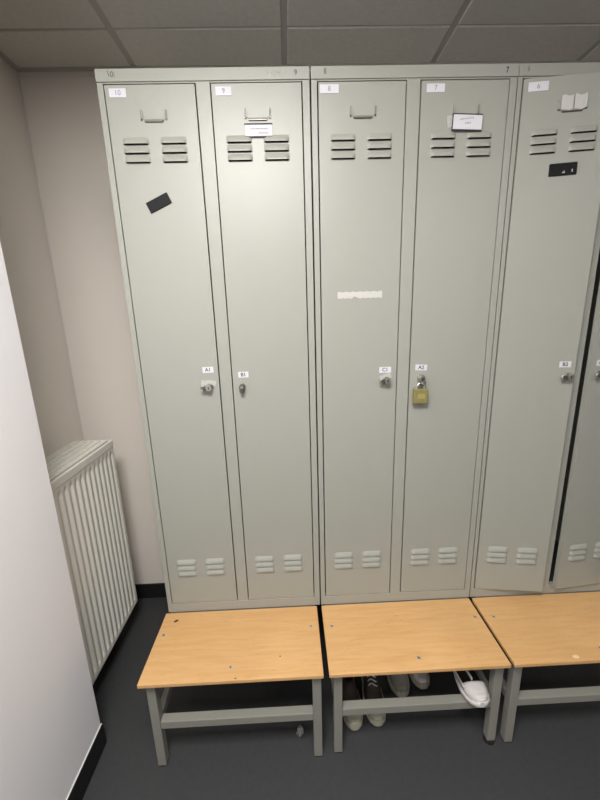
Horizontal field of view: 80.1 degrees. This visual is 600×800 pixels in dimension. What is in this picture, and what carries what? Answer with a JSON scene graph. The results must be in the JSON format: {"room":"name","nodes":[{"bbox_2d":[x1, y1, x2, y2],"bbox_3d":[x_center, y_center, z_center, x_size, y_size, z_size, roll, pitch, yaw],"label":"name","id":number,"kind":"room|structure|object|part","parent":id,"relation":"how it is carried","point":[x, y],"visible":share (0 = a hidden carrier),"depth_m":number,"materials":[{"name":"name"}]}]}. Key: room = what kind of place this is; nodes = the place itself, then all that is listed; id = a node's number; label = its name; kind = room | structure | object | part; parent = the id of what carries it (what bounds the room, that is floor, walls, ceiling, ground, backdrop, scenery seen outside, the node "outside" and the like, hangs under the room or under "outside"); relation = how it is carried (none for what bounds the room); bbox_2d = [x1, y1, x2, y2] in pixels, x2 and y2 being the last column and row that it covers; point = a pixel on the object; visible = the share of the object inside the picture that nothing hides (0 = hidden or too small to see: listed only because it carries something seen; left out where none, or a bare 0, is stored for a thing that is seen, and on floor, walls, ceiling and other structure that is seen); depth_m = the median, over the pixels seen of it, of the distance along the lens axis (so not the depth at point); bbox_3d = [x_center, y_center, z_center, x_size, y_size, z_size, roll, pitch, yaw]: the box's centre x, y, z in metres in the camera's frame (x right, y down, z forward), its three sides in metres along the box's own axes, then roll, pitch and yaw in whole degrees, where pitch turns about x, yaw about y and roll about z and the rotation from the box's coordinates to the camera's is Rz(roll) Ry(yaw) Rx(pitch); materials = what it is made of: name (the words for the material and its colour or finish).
{"room":"changing room","nodes":[
{"label":"changing room","id":0,"kind":"room"},
{"bbox_2d":[0,57,82,457],"bbox_3d":[-1.312,-0.057,1.344,0.474,2.586,0.710,-2,13,-1],"label":"wall","id":1,"kind":"structure","parent":0,"point":[23,236],"depth_m":1.46,"materials":[{"name":"white paint"}]},
{"bbox_2d":[45,439,137,685],"bbox_3d":[-0.933,0.659,1.450,0.236,0.872,0.494,-2,13,-1],"label":"radiator","id":2,"kind":"object","parent":1,"relation":"attached to","point":[83,476],"visible":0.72,"depth_m":1.44,"materials":[{"name":"white metal"}]},
{"bbox_2d":[45,439,107,481],"bbox_3d":[-0.920,0.239,1.352,0.147,0.011,0.490,-2,13,-1],"label":"grille","id":3,"kind":"object","parent":2,"relation":"attached to","point":[58,463],"depth_m":1.42,"materials":[{"name":"white metal"}]},
{"bbox_2d":[0,242,99,799],"bbox_3d":[-1.101,0.342,-0.368,0.783,2.586,2.818,-2,13,-1],"label":"wall","id":4,"kind":"structure","parent":0,"point":[50,722],"depth_m":0.98,"materials":[{"name":"white paint"}]},
{"bbox_2d":[66,723,106,799],"bbox_3d":[-0.824,1.544,-0.073,0.315,0.094,2.824,-2,13,-1],"label":"baseboard","id":5,"kind":"structure","parent":4,"relation":"attached to","point":[79,787],"depth_m":1.20,"materials":[{"name":"black plastic"}]},
{"bbox_2d":[20,74,309,583],"bbox_3d":[1.035,-0.236,1.797,5.200,2.586,0.100,-2,13,-1],"label":"wall","id":6,"kind":"structure","parent":0,"point":[63,114],"depth_m":1.61,"materials":[{"name":"white paint"}]},
{"bbox_2d":[19,78,84,440],"bbox_3d":[-1.084,-0.131,1.696,0.005,2.374,0.005,-2,13,-1],"label":"trim","id":7,"kind":"structure","parent":6,"relation":"attached to","point":[19,78],"depth_m":1.57,"materials":[{"name":"white paint"}]},
{"bbox_2d":[135,583,166,598],"bbox_3d":[1.315,0.982,2.037,4.718,0.090,0.008,-2,13,-1],"label":"baseboard","id":8,"kind":"structure","parent":6,"relation":"attached to","point":[152,590],"depth_m":1.98,"materials":[{"name":"black"}]},
{"bbox_2d":[0,51,599,77],"bbox_3d":[1.250,-1.301,1.137,4.726,0.022,0.710,-2,13,-1],"label":"trim","id":9,"kind":"structure","parent":6,"relation":"attached to","point":[46,72],"depth_m":1.43,"materials":[{"name":"silver metal"}]},
{"bbox_2d":[0,0,599,67],"bbox_3d":[1.058,-1.009,-0.250,5.200,0.060,3.528,-2,13,-1],"label":"ceiling","id":10,"kind":"structure","parent":0,"point":[335,44],"depth_m":1.26,"materials":[{"name":"tile"}]},
{"bbox_2d":[0,0,599,65],"bbox_3d":[1.295,-0.997,-0.239,4.726,0.008,3.528,-2,13,-1],"label":"trim","id":11,"kind":"structure","parent":10,"relation":"attached to","point":[284,26],"depth_m":1.25,"materials":[{"name":"silver metal"}]},
{"bbox_2d":[82,597,599,799],"bbox_3d":[1.133,1.462,0.335,5.200,0.050,3.528,-2,13,-1],"label":"floor","id":12,"kind":"structure","parent":0,"point":[553,753],"depth_m":1.28,"materials":[{"name":"black carpet"}]},
{"bbox_2d":[137,605,323,766],"bbox_3d":[-0.227,0.988,1.557,0.592,0.390,0.781,-2,13,-1],"label":"bench","id":13,"kind":"object","parent":12,"relation":"on","point":[265,644],"visible":0.74,"depth_m":1.22,"materials":[{"name":"brown wood"}]},
{"bbox_3d":[-0.482,1.085,1.208,0.029,0.369,0.029,-2,13,-1],"label":"leg","id":14,"kind":"part","parent":13,"relation":"part of","materials":[{"name":"grey paint"}]},
{"bbox_3d":[-0.494,1.008,1.564,0.021,0.030,0.698,-2,13,-1],"label":"rail","id":15,"kind":"part","parent":13,"relation":"part of","materials":[{"name":"grey metal"}]},
{"bbox_2d":[94,66,319,611],"bbox_3d":[-0.253,-0.106,1.434,0.596,1.800,0.524,-2,13,-1],"label":"locker","id":16,"kind":"object","parent":13,"relation":"on","point":[209,168],"visible":1,"depth_m":1.15,"materials":[{"name":"grey metal"}]},
{"bbox_3d":[-0.422,-0.589,1.067,0.077,0.056,0.004,-2,13,-1],"label":"blank plate","id":17,"kind":"part","parent":16,"relation":"part of","materials":[{"name":"black plastic"}]},
{"bbox_3d":[-0.397,-0.049,1.203,0.250,1.720,0.026,-2,13,-1],"label":"door","id":18,"kind":"part","parent":16,"relation":"part of","materials":[{"name":"grey metal"}]},
{"bbox_3d":[-0.279,-0.969,1.241,0.596,0.031,0.502,-2,13,-1],"label":"panel","id":19,"kind":"part","parent":16,"relation":"part of","materials":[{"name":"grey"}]},
{"bbox_3d":[-0.099,-0.059,1.210,0.254,1.720,0.026,-2,13,-1],"label":"door","id":20,"kind":"part","parent":16,"relation":"part of","materials":[{"name":"grey metal"}]},
{"bbox_3d":[-0.211,1.081,1.219,0.513,0.030,0.029,-2,13,-1],"label":"rail","id":21,"kind":"part","parent":13,"relation":"part of","materials":[{"name":"grey metal"}]},
{"bbox_3d":[-0.226,0.827,1.430,0.571,0.014,0.030,-2,13,-1],"label":"locker rail","id":22,"kind":"part","parent":13,"relation":"part of","materials":[{"name":"grey metal"}]},
{"bbox_3d":[0.059,1.065,1.222,0.029,0.369,0.029,-2,13,-1],"label":"leg","id":23,"kind":"part","parent":13,"relation":"part of","materials":[{"name":"grey paint"}]},
{"bbox_2d":[296,725,303,736],"bbox_3d":[0.000,1.220,1.314,0.029,0.038,0.024,-6,14,-19],"label":"plastic wrap","id":24,"kind":"object","parent":12,"relation":"on","point":[300,730],"visible":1,"depth_m":1.31,"materials":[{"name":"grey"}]},
{"bbox_2d":[342,677,362,730],"bbox_3d":[0.197,1.160,1.439,0.082,0.085,0.265,-2,13,-3],"label":"shoe","id":25,"kind":"object","parent":12,"relation":"on","point":[349,688],"visible":0.61,"depth_m":1.39,"materials":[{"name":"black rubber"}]},
{"bbox_2d":[361,675,385,726],"bbox_3d":[0.290,1.153,1.449,0.084,0.090,0.265,-2,13,0],"label":"shoe","id":26,"kind":"object","parent":12,"relation":"on","point":[371,689],"visible":0.53,"depth_m":1.41,"materials":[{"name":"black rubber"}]},
{"bbox_2d":[387,674,409,696],"bbox_3d":[0.409,1.121,1.545,0.086,0.100,0.265,-2,13,0],"label":"shoe","id":27,"kind":"object","parent":12,"relation":"on","point":[399,684],"visible":0.34,"depth_m":1.45,"materials":[{"name":"beige rubber"}]},
{"bbox_2d":[321,597,510,752],"bbox_3d":[0.384,0.966,1.572,0.596,0.390,0.781,-2,13,-1],"label":"bench","id":28,"kind":"object","parent":12,"relation":"on","point":[442,634],"visible":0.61,"depth_m":1.24,"materials":[{"name":"brown wood"}]},
{"bbox_3d":[0.130,1.060,1.231,0.029,0.369,0.029,-2,13,-1],"label":"leg","id":29,"kind":"part","parent":28,"relation":"part of","materials":[{"name":"grey paint"}]},
{"bbox_3d":[0.388,0.805,1.446,0.574,0.014,0.030,-2,13,-1],"label":"locker rail","id":30,"kind":"part","parent":28,"relation":"part of","materials":[{"name":"grey metal"}]},
{"bbox_2d":[309,63,519,604],"bbox_3d":[0.347,-0.128,1.449,0.596,1.800,0.524,-2,13,-1],"label":"locker","id":31,"kind":"object","parent":28,"relation":"on","point":[410,164],"visible":0.98,"depth_m":1.17,"materials":[{"name":"grey metal"}]},
{"bbox_3d":[0.202,-0.070,1.218,0.250,1.720,0.026,-2,13,-1],"label":"door","id":32,"kind":"part","parent":31,"relation":"part of","materials":[{"name":"grey metal"}]},
{"bbox_3d":[0.320,-0.991,1.256,0.596,0.031,0.502,-2,13,-1],"label":"panel","id":33,"kind":"part","parent":31,"relation":"part of","materials":[{"name":"grey metal"}]},
{"bbox_2d":[412,382,427,403],"bbox_3d":[0.409,-0.024,1.212,0.049,0.074,0.018,-2,13,-1],"label":"padlock","id":34,"kind":"object","parent":31,"relation":"hanging from","point":[419,396],"visible":1,"depth_m":1.21,"materials":[{"name":"gold metal"}]},
{"bbox_3d":[0.410,-0.012,1.206,0.025,0.016,0.001,-2,13,-1],"label":"stamped plate","id":35,"kind":"part","parent":34,"relation":"part of","materials":[{"name":"gold metal"}]},
{"bbox_3d":[0.501,-0.081,1.225,0.254,1.720,0.026,-2,13,-1],"label":"door","id":36,"kind":"part","parent":31,"relation":"part of","materials":[{"name":"grey metal"}]},
{"bbox_3d":[0.402,1.057,1.241,0.516,0.030,0.029,-2,13,-1],"label":"rail","id":37,"kind":"part","parent":28,"relation":"part of","materials":[{"name":"grey metal"}]},
{"bbox_2d":[453,670,489,707],"bbox_3d":[0.601,0.984,1.303,0.093,0.077,0.236,-3,13,-6],"label":"clog","id":38,"kind":"object","parent":28,"relation":"on","point":[471,686],"visible":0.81,"depth_m":1.23,"materials":[{"name":"white rubber"}]},
{"bbox_3d":[0.663,0.965,1.596,0.021,0.030,0.690,-2,13,-1],"label":"rail","id":39,"kind":"part","parent":28,"relation":"part of","materials":[{"name":"grey metal"}]},
{"bbox_3d":[0.674,1.035,1.243,0.029,0.358,0.029,-2,13,-1],"label":"leg","id":40,"kind":"part","parent":28,"relation":"part of","materials":[{"name":"grey paint"}]},
{"bbox_2d":[409,673,429,688],"bbox_3d":[0.499,1.117,1.573,0.082,0.090,0.260,-2,13,-3],"label":"shoe","id":41,"kind":"object","parent":12,"relation":"on","point":[421,680],"visible":0.36,"depth_m":1.47,"materials":[{"name":"beige rubber"}]},
{"bbox_2d":[471,590,599,742],"bbox_3d":[0.986,0.944,1.587,0.592,0.390,0.781,-2,13,-1],"label":"bench","id":42,"kind":"object","parent":12,"relation":"on","point":[561,628],"visible":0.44,"depth_m":1.26,"materials":[{"name":"brown wood"}]},
{"bbox_3d":[0.726,0.963,1.598,0.021,0.030,0.690,-2,13,-1],"label":"rail","id":43,"kind":"part","parent":42,"relation":"part of","materials":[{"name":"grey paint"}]},
{"bbox_3d":[0.737,1.038,1.246,0.029,0.369,0.029,-2,13,-1],"label":"leg","id":44,"kind":"part","parent":42,"relation":"part of","materials":[{"name":"grey paint"}]},
{"bbox_2d":[469,62,599,596],"bbox_3d":[0.945,-0.146,1.448,0.596,1.800,0.557,-2,13,-1],"label":"locker","id":45,"kind":"object","parent":42,"relation":"on","point":[537,530],"visible":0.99,"depth_m":1.21,"materials":[{"name":"grey metal"}]},
{"bbox_3d":[0.917,-1.012,1.271,0.596,0.031,0.502,-2,13,-1],"label":"panel","id":46,"kind":"part","parent":45,"relation":"part of","materials":[{"name":"grey metal"}]},
{"bbox_3d":[0.784,-0.689,1.065,0.078,0.035,0.005,0,13,6],"label":"blank plate","id":47,"kind":"part","parent":45,"relation":"part of","materials":[{"name":"black plastic"}]},
{"bbox_3d":[1.109,-0.101,1.229,0.254,1.720,0.026,-3,13,-7],"label":"door","id":48,"kind":"part","parent":45,"relation":"part of","materials":[{"name":"grey metal"}]},
{"bbox_3d":[0.990,0.783,1.461,0.564,0.014,0.030,-2,13,-1],"label":"locker rail","id":49,"kind":"part","parent":42,"relation":"part of","materials":[{"name":"grey metal"}]},
{"bbox_3d":[1.005,1.035,1.256,0.506,0.030,0.029,-2,13,-1],"label":"rail","id":50,"kind":"part","parent":42,"relation":"part of","materials":[{"name":"grey metal"}]}
]}

